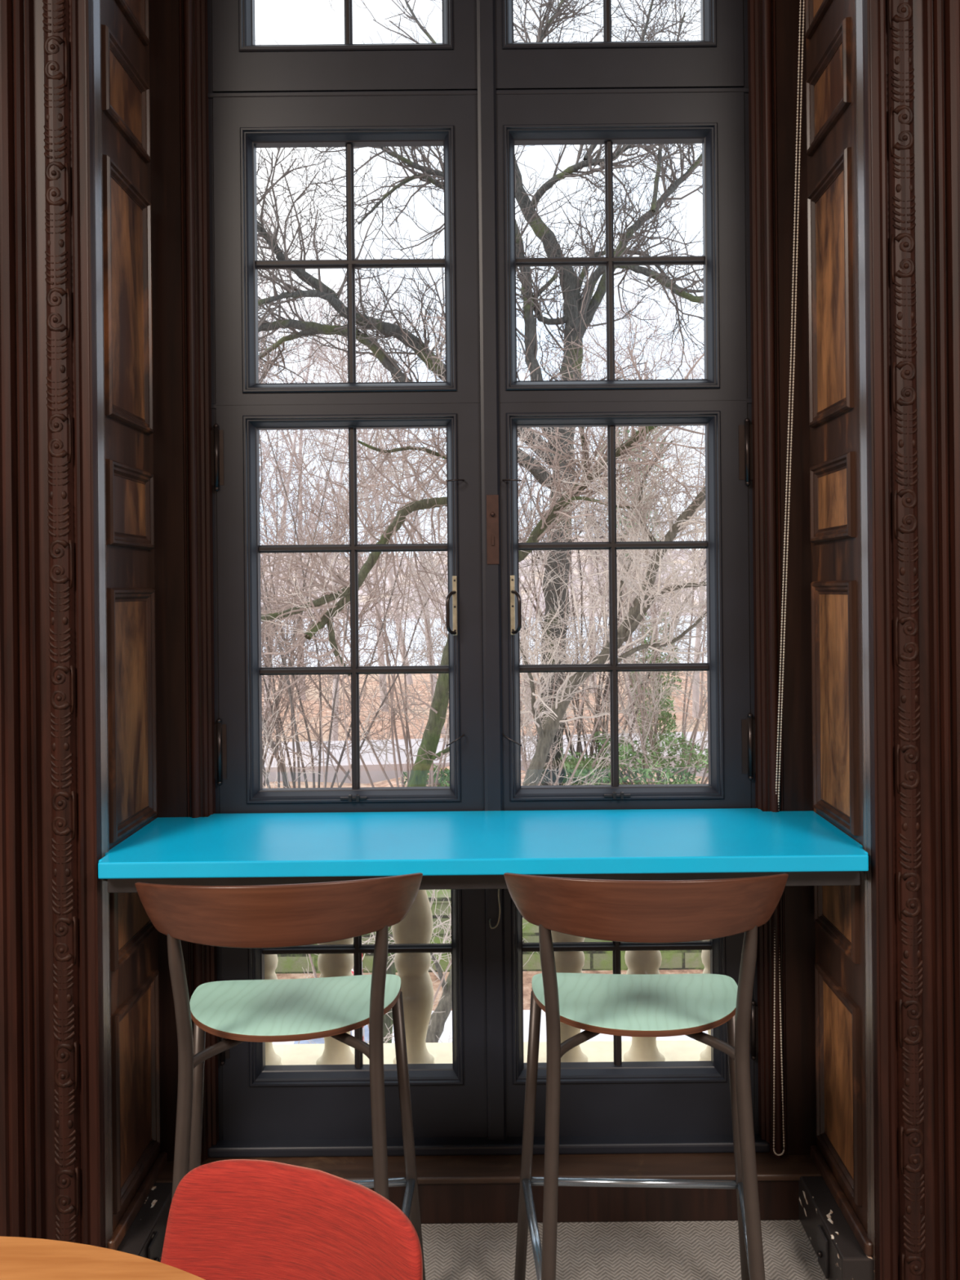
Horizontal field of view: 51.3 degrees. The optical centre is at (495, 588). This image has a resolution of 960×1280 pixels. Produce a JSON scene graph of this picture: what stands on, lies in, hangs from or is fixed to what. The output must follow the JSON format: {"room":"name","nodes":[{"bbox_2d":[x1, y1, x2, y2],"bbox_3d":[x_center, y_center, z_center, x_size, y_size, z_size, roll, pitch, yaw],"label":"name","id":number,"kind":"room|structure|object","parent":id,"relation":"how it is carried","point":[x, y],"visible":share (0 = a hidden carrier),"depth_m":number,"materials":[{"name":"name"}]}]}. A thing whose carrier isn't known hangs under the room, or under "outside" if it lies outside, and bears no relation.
{"room":"cafe","nodes":[
{"label":"cafe","id":0,"kind":"room"},
{"bbox_2d":[100,0,159,1231],"bbox_3d":[-2.198,-0.503,2.553,2.614,4.250,0.655,-1,0,0],"label":"wall","id":1,"kind":"structure","parent":0,"point":[126,566],"depth_m":2.42,"materials":[{"name":"brown wood"}]},
{"bbox_2d":[0,0,106,1248],"bbox_3d":[-2.198,-0.545,2.212,2.614,4.435,0.076,-1,0,0],"label":"trim","id":2,"kind":"structure","parent":1,"relation":"attached to","point":[52,1162],"depth_m":2.20,"materials":[{"name":"brown wood"}]},
{"bbox_2d":[93,0,160,1248],"bbox_3d":[-0.888,-0.366,2.389,0.025,3.950,0.337,-1,0,0],"label":"trim","id":3,"kind":"structure","parent":1,"relation":"attached to","point":[123,230],"depth_m":2.38,"materials":[{"name":"brown wood"}]},
{"bbox_2d":[106,1151,172,1262],"bbox_3d":[-0.831,1.533,2.412,0.101,0.149,0.363,-1,0,0],"label":"baseboard","id":4,"kind":"structure","parent":1,"relation":"attached to","point":[140,1231],"depth_m":2.37,"materials":[{"name":"black paint"}]},
{"bbox_2d":[149,0,218,1163],"bbox_3d":[-0.821,-0.367,2.724,0.138,3.950,0.292,-1,0,0],"label":"trim","id":5,"kind":"structure","parent":1,"relation":"attached to","point":[179,32],"depth_m":2.59,"materials":[{"name":"brown wood"}]},
{"bbox_2d":[97,808,868,893],"bbox_3d":[-0.027,0.623,2.395,1.705,0.078,0.470,-1,0,0],"label":"countertop","id":6,"kind":"structure","parent":1,"relation":"attached to","point":[451,850],"depth_m":2.25,"materials":[{"name":"laminate"}]},
{"bbox_2d":[272,1040,706,1065],"bbox_3d":[0.013,1.287,3.040,4.400,1.225,0.320,-1,0,0],"label":"ledge","id":7,"kind":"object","parent":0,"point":[672,1050],"depth_m":3.13,"materials":[{"name":"beige stone"}]},
{"bbox_2d":[264,954,282,1065],"bbox_3d":[-0.712,1.121,3.000,0.132,0.672,0.132,-1,0,0],"label":"baluster","id":8,"kind":"object","parent":7,"relation":"on","point":[272,1058],"visible":0.11,"depth_m":2.98,"materials":[{"name":"beige stone"}]},
{"bbox_2d":[315,937,355,1064],"bbox_3d":[-0.481,1.119,3.000,0.132,0.672,0.132,-1,0,0],"label":"baluster","id":9,"kind":"object","parent":7,"relation":"on","point":[330,965],"visible":0.29,"depth_m":2.96,"materials":[{"name":"beige stone"}]},
{"bbox_2d":[391,889,435,1063],"bbox_3d":[-0.250,1.117,3.000,0.132,0.672,0.132,-1,0,0],"label":"baluster","id":10,"kind":"object","parent":7,"relation":"on","point":[416,927],"visible":0.44,"depth_m":2.96,"materials":[{"name":"beige stone"}]},
{"bbox_2d":[546,930,587,1062],"bbox_3d":[0.211,1.112,3.000,0.132,0.672,0.132,-1,0,0],"label":"baluster","id":11,"kind":"object","parent":7,"relation":"on","point":[566,962],"visible":0.27,"depth_m":2.96,"materials":[{"name":"beige stone"}]},
{"bbox_2d":[622,950,665,1062],"bbox_3d":[0.442,1.110,3.000,0.132,0.672,0.132,-1,0,0],"label":"baluster","id":12,"kind":"object","parent":7,"relation":"on","point":[647,962],"visible":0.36,"depth_m":2.96,"materials":[{"name":"beige stone"}]},
{"bbox_2d":[698,939,711,1061],"bbox_3d":[0.673,1.107,3.000,0.132,0.672,0.132,-1,0,0],"label":"baluster","id":13,"kind":"object","parent":7,"relation":"on","point":[705,1055],"visible":0.09,"depth_m":2.98,"materials":[{"name":"beige stone"}]},
{"bbox_2d":[421,1219,828,1279],"bbox_3d":[-0.083,1.726,-0.425,7.000,0.250,6.350,-1,0,0],"label":"floor","id":14,"kind":"structure","parent":0,"point":[694,1250],"depth_m":2.41,"materials":[{"name":"grey carpet"}]},
{"bbox_2d":[0,1235,204,1279],"bbox_3d":[-0.704,1.237,0.633,1.416,0.739,1.416,-1,0,0],"label":"round table","id":15,"kind":"object","parent":14,"relation":"on","point":[20,1258],"visible":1,"depth_m":1.28,"materials":[{"name":"brown wood"}]},
{"bbox_2d":[134,872,425,1279],"bbox_3d":[-0.406,1.056,1.982,0.534,1.080,0.500,-1,0,-5],"label":"bar stool","id":16,"kind":"object","parent":14,"relation":"on","point":[300,914],"visible":0.98,"depth_m":1.84,"materials":[{"name":"brown wood"}]},
{"bbox_2d":[160,1159,422,1279],"bbox_3d":[-0.354,1.216,1.200,0.488,0.762,0.526,-1,0,24],"label":"chair","id":17,"kind":"object","parent":14,"relation":"on","point":[232,1219],"visible":1,"depth_m":1.41,"materials":[{"name":"red wood"}]},
{"bbox_2d":[503,872,788,1279],"bbox_3d":[0.289,1.049,1.987,0.534,1.080,0.500,-1,0,3],"label":"bar stool","id":18,"kind":"object","parent":14,"relation":"on","point":[630,911],"visible":1,"depth_m":1.84,"materials":[{"name":"brown wood"}]},
{"bbox_2d":[805,0,867,1233],"bbox_3d":[2.154,-0.547,2.537,2.680,4.250,0.687,-1,0,0],"label":"wall","id":19,"kind":"structure","parent":0,"point":[838,559],"depth_m":2.32,"materials":[{"name":"brown wood"}]},
{"bbox_2d":[155,1133,822,1223],"bbox_3d":[-0.018,1.525,2.683,1.702,0.149,0.355,-1,0,0],"label":"trim","id":20,"kind":"structure","parent":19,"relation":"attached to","point":[462,1180],"depth_m":2.53,"materials":[{"name":"brown wood"}]},
{"bbox_2d":[747,0,817,1158],"bbox_3d":[0.747,-0.383,2.724,0.138,3.950,0.292,-1,0,0],"label":"trim","id":21,"kind":"structure","parent":19,"relation":"attached to","point":[773,25],"depth_m":2.59,"materials":[{"name":"brown wood"}]},
{"bbox_2d":[798,1145,874,1279],"bbox_3d":[0.794,1.517,2.396,0.101,0.149,0.395,-1,0,0],"label":"baseboard","id":22,"kind":"structure","parent":19,"relation":"attached to","point":[841,1243],"depth_m":2.32,"materials":[{"name":"black paint"}]},
{"bbox_2d":[804,0,875,1279],"bbox_3d":[0.813,-0.383,2.373,0.025,3.950,0.369,-1,0,0],"label":"trim","id":23,"kind":"structure","parent":19,"relation":"attached to","point":[828,86],"depth_m":2.38,"materials":[{"name":"brown wood"}]},
{"bbox_2d":[862,0,959,1279],"bbox_3d":[2.054,-0.546,2.180,2.482,4.250,0.076,-1,0,0],"label":"trim","id":24,"kind":"structure","parent":19,"relation":"attached to","point":[911,48],"depth_m":2.17,"materials":[{"name":"brown wood"}]},
{"bbox_3d":[-0.058,-2.500,2.534,1.706,0.300,0.692,-1,0,0],"label":"wall","id":25,"kind":"structure","parent":0,"visible":0},
{"bbox_2d":[207,0,759,1139],"bbox_3d":[-0.038,-0.440,2.713,1.480,3.820,0.253,-1,0,0],"label":"window","id":26,"kind":"structure","parent":25,"relation":"in","point":[477,94],"depth_m":2.64,"materials":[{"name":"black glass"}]},
{"bbox_2d":[773,0,804,1155],"bbox_3d":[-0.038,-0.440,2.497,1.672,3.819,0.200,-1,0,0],"label":"cord","id":27,"kind":"object","parent":25,"relation":"attached to","point":[800,6],"visible":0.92,"depth_m":2.51,"materials":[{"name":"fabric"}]},
{"label":"outside","id":28,"kind":"structure","parent":0,"visible":0},
{"bbox_2d":[260,534,706,619],"bbox_3d":[-0.036,-3.560,170.000,300.000,15.320,60.000,-1,0,0],"label":"hills","id":29,"kind":"structure","parent":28,"point":[575,571],"depth_m":151.56,"materials":[{"name":"brown plant"}]},
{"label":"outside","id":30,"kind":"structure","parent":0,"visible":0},
{"bbox_2d":[262,615,706,666],"bbox_3d":[0.043,4.275,108.000,240.000,0.450,124.000,-1,0,0],"label":"river","id":31,"kind":"structure","parent":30,"point":[693,640],"depth_m":78.36,"materials":[{"name":"grey liquid"}]},
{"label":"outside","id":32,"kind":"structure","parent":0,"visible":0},
{"bbox_2d":[560,731,708,785],"bbox_3d":[1.953,2.469,13.502,2.181,1.040,1.474,-1,0,0],"label":"evergreen shrub","id":33,"kind":"object","parent":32,"point":[606,780],"visible":0.52,"depth_m":13.29,"materials":[{"name":"green plant"}]},
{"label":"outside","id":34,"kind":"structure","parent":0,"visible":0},
{"bbox_2d":[561,757,610,785],"bbox_3d":[1.211,2.806,14.497,1.166,0.684,1.053,-1,0,0],"label":"evergreen shrub","id":35,"kind":"object","parent":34,"point":[565,780],"visible":0.08,"depth_m":14.35,"materials":[{"name":"green plant"}]},
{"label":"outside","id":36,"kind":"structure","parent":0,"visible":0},
{"bbox_2d":[398,764,449,786],"bbox_3d":[-0.772,2.718,13.999,1.160,0.519,1.041,-1,0,0],"label":"evergreen shrub","id":37,"kind":"object","parent":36,"point":[446,780],"visible":0.18,"depth_m":13.90,"materials":[{"name":"green plant"}]},
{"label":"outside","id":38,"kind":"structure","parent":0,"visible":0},
{"bbox_2d":[272,1009,707,1044],"bbox_3d":[0.047,4.700,7.500,18.000,0.200,9.000,-1,0,0],"label":"ground","id":39,"kind":"structure","parent":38,"point":[444,1037],"depth_m":10.27,"materials":[{"name":"white snow"}]},
{"bbox_2d":[293,1025,368,1044],"bbox_3d":[-1.495,4.394,9.196,0.878,0.442,0.696,-1,0,0],"label":"stack","id":40,"kind":"object","parent":39,"relation":"on","point":[318,1041],"visible":0.02,"depth_m":9.23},
{"bbox_2d":[351,953,363,1040],"bbox_3d":[-1.248,3.948,9.000,0.106,1.330,0.106,-1,0,0],"label":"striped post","id":41,"kind":"object","parent":39,"relation":"on","point":[352,971],"visible":0.03,"depth_m":8.98,"materials":[{"name":"red"}]},
{"bbox_2d":[261,525,626,1044],"bbox_3d":[-1.027,2.099,7.064,3.312,5.032,2.628,-1,0,-42],"label":"bare shrub","id":42,"kind":"object","parent":39,"relation":"on","point":[314,975],"visible":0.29,"depth_m":6.88,"materials":[{"name":"brown plant"}]},
{"bbox_2d":[258,266,705,1043],"bbox_3d":[-0.212,0.919,8.553,5.212,7.381,2.814,-1,0,-4],"label":"bare tree","id":43,"kind":"object","parent":39,"relation":"on","point":[426,754],"visible":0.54,"depth_m":8.37,"materials":[{"name":"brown plant"}]},
{"bbox_2d":[275,889,704,973],"bbox_3d":[0.041,4.140,12.160,18.000,0.920,0.500,-1,0,0],"label":"lawn","id":44,"kind":"structure","parent":39,"relation":"on","point":[671,959],"depth_m":11.95,"materials":[{"name":"green plant"}]},
{"bbox_2d":[275,969,703,1010],"bbox_3d":[0.046,4.640,11.450,18.000,0.120,1.100,-1,0,0],"label":"bed","id":45,"kind":"object","parent":39,"relation":"on","point":[527,975],"depth_m":11.83,"materials":[{"name":"green plant"}]},
{"bbox_2d":[315,356,707,1042],"bbox_3d":[0.619,1.084,7.828,4.050,7.053,2.395,-1,0,-14],"label":"bare tree","id":46,"kind":"object","parent":39,"relation":"on","point":[633,617],"visible":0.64,"depth_m":7.92,"materials":[{"name":"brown plant"}]},
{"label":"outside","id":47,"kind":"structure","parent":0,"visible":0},
{"bbox_2d":[262,671,708,788],"bbox_3d":[0.037,3.700,29.175,52.000,0.440,33.650,-1,0,0],"label":"ground","id":48,"kind":"structure","parent":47,"point":[678,722],"depth_m":29.66,"materials":[{"name":"brown soil"}]},
{"bbox_2d":[257,208,361,518],"bbox_3d":[-6.766,-3.778,29.359,6.105,15.307,5.724,-1,0,0],"label":"tree","id":49,"kind":"object","parent":48,"relation":"on","point":[269,220],"visible":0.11,"depth_m":29.70,"materials":[{"name":"brown plant"}]},
{"bbox_2d":[257,284,380,728],"bbox_3d":[-5.654,-2.175,26.277,5.636,12.066,4.576,-1,0,4],"label":"tree","id":50,"kind":"object","parent":48,"relation":"on","point":[322,304],"visible":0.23,"depth_m":25.88,"materials":[{"name":"brown plant"}]},
{"bbox_2d":[257,189,399,700],"bbox_3d":[-6.302,-4.722,33.319,6.942,17.186,7.551,-1,0,0],"label":"tree","id":51,"kind":"object","parent":48,"relation":"on","point":[309,359],"visible":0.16,"depth_m":33.01,"materials":[{"name":"brown plant"}]},
{"bbox_2d":[258,343,414,787],"bbox_3d":[-3.508,-0.559,15.627,5.507,8.605,5.163,-1,0,-39],"label":"bare shrub","id":52,"kind":"object","parent":48,"relation":"on","point":[284,435],"visible":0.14,"depth_m":15.67,"materials":[{"name":"brown plant"}]},
{"bbox_2d":[262,351,422,741],"bbox_3d":[-3.690,-1.040,24.361,3.873,9.761,4.031,-1,0,-9],"label":"tree","id":53,"kind":"object","parent":48,"relation":"on","point":[335,738],"visible":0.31,"depth_m":23.99,"materials":[{"name":"brown plant"}]},
{"bbox_2d":[260,271,431,699],"bbox_3d":[-2.367,-0.788,15.854,3.095,9.027,2.729,-1,0,-35],"label":"birch tree","id":54,"kind":"object","parent":48,"relation":"on","point":[331,348],"visible":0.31,"depth_m":15.89,"materials":[{"name":"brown plant"}]},
{"bbox_2d":[257,319,447,788],"bbox_3d":[-2.929,-0.105,13.404,6.434,7.684,4.897,-1,0,-12],"label":"bare shrub","id":55,"kind":"object","parent":48,"relation":"on","point":[282,767],"visible":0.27,"depth_m":12.89,"materials":[{"name":"brown plant"}]},
{"bbox_2d":[279,253,447,733],"bbox_3d":[-2.529,-2.418,24.958,6.026,12.515,4.727,-1,0,4],"label":"tree","id":56,"kind":"object","parent":48,"relation":"on","point":[408,479],"visible":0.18,"depth_m":25.05,"materials":[{"name":"brown plant"}]},
{"bbox_2d":[285,210,446,711],"bbox_3d":[-3.765,-3.225,29.515,6.072,14.140,5.781,-1,0,38],"label":"tree","id":57,"kind":"object","parent":48,"relation":"on","point":[370,542],"visible":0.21,"depth_m":29.89,"materials":[{"name":"brown plant"}]},
{"bbox_2d":[297,279,445,684],"bbox_3d":[-5.069,-4.113,38.268,7.090,15.977,7.176,-1,0,40],"label":"tree","id":58,"kind":"object","parent":48,"relation":"on","point":[408,676],"visible":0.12,"depth_m":37.99,"materials":[{"name":"brown plant"}]},
{"bbox_2d":[259,346,594,786],"bbox_3d":[-2.129,0.324,13.075,6.937,6.810,4.461,-1,0,-5],"label":"bare shrub","id":59,"kind":"object","parent":48,"relation":"on","point":[406,736],"visible":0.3,"depth_m":13.38,"materials":[{"name":"brown plant"}]},
{"bbox_2d":[256,0,704,785],"bbox_3d":[0.039,-3.514,13.673,9.232,14.593,5.430,-1,0,-11],"label":"bare tree","id":60,"kind":"object","parent":48,"relation":"on","point":[571,284],"visible":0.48,"depth_m":13.56,"materials":[{"name":"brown plant"}]},
{"bbox_2d":[261,647,706,666],"bbox_3d":[0.032,3.175,45.000,28.030,0.850,0.060,-1,0,0],"label":"railing","id":61,"kind":"object","parent":48,"relation":"on","point":[701,647],"visible":0.05,"depth_m":44.99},
{"bbox_2d":[420,340,589,724],"bbox_3d":[0.699,-1.763,28.474,5.312,11.122,4.870,-1,0,-29],"label":"tree","id":62,"kind":"object","parent":48,"relation":"on","point":[519,468],"visible":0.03,"depth_m":27.92,"materials":[{"name":"brown plant"}]},
{"bbox_2d":[357,315,706,785],"bbox_3d":[0.842,0.410,12.807,5.529,6.580,5.659,-1,0,0],"label":"bare shrub","id":63,"kind":"object","parent":48,"relation":"on","point":[529,731],"visible":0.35,"depth_m":12.46,"materials":[{"name":"brown plant"}]},
{"bbox_2d":[369,319,706,782],"bbox_3d":[1.243,-0.113,14.790,5.990,7.616,5.071,-1,0,-29],"label":"bare shrub","id":64,"kind":"object","parent":48,"relation":"on","point":[579,748],"visible":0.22,"depth_m":15.08,"materials":[{"name":"brown plant"}]},
{"bbox_2d":[432,340,708,784],"bbox_3d":[2.666,0.126,14.194,7.739,7.112,5.356,-1,0,4],"label":"bare shrub","id":65,"kind":"object","parent":48,"relation":"on","point":[643,737],"visible":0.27,"depth_m":13.49,"materials":[{"name":"brown plant"}]},
{"bbox_2d":[542,245,687,693],"bbox_3d":[3.931,-4.642,36.798,5.196,16.826,4.890,-1,0,-41],"label":"tree","id":66,"kind":"object","parent":48,"relation":"on","point":[601,339],"visible":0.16,"depth_m":36.77,"materials":[{"name":"brown plant"}]},
{"bbox_2d":[538,235,705,702],"bbox_3d":[4.073,-3.709,31.528,5.313,14.950,6.633,-1,0,41],"label":"tree","id":67,"kind":"object","parent":48,"relation":"on","point":[633,289],"visible":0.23,"depth_m":31.19,"materials":[{"name":"brown plant"}]},
{"bbox_2d":[573,284,706,733],"bbox_3d":[3.932,-2.019,25.260,5.172,11.561,4.228,-1,0,0],"label":"tree","id":68,"kind":"object","parent":48,"relation":"on","point":[655,332],"visible":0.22,"depth_m":25.18,"materials":[{"name":"brown plant"}]},
{"bbox_2d":[626,612,681,760],"bbox_3d":[2.609,1.638,16.515,0.912,2.561,0.922,-1,0,0],"label":"tree","id":69,"kind":"object","parent":48,"relation":"on","point":[668,715],"visible":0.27,"depth_m":16.39,"materials":[{"name":"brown plant"}]},
{"bbox_2d":[640,331,706,717],"bbox_3d":[6.232,-1.785,27.835,4.450,11.053,5.426,-1,0,38],"label":"tree","id":70,"kind":"object","parent":48,"relation":"on","point":[695,696],"visible":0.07,"depth_m":27.13,"materials":[{"name":"brown plant"}]},
{"bbox_2d":[656,302,706,568],"bbox_3d":[8.619,-2.853,30.638,7.769,13.137,7.392,-1,0,0],"label":"tree","id":71,"kind":"object","parent":48,"relation":"on","point":[694,303],"visible":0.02,"depth_m":31.59,"materials":[{"name":"brown plant"}]},
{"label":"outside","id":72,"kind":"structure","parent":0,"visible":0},
{"bbox_2d":[596,426,665,564],"bbox_3d":[3.244,-2.624,23.997,1.716,4.487,1.711,-1,0,0],"label":"tree","id":73,"kind":"object","parent":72,"point":[628,430],"visible":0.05,"depth_m":23.84,"materials":[{"name":"brown plant"}]},
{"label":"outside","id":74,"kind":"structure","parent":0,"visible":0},
{"bbox_2d":[262,731,708,783],"bbox_3d":[0.037,3.675,21.650,52.000,0.450,4.500,-1,0,0],"label":"road","id":75,"kind":"structure","parent":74,"point":[375,772],"depth_m":20.43,"materials":[{"name":"grey asphalt"}]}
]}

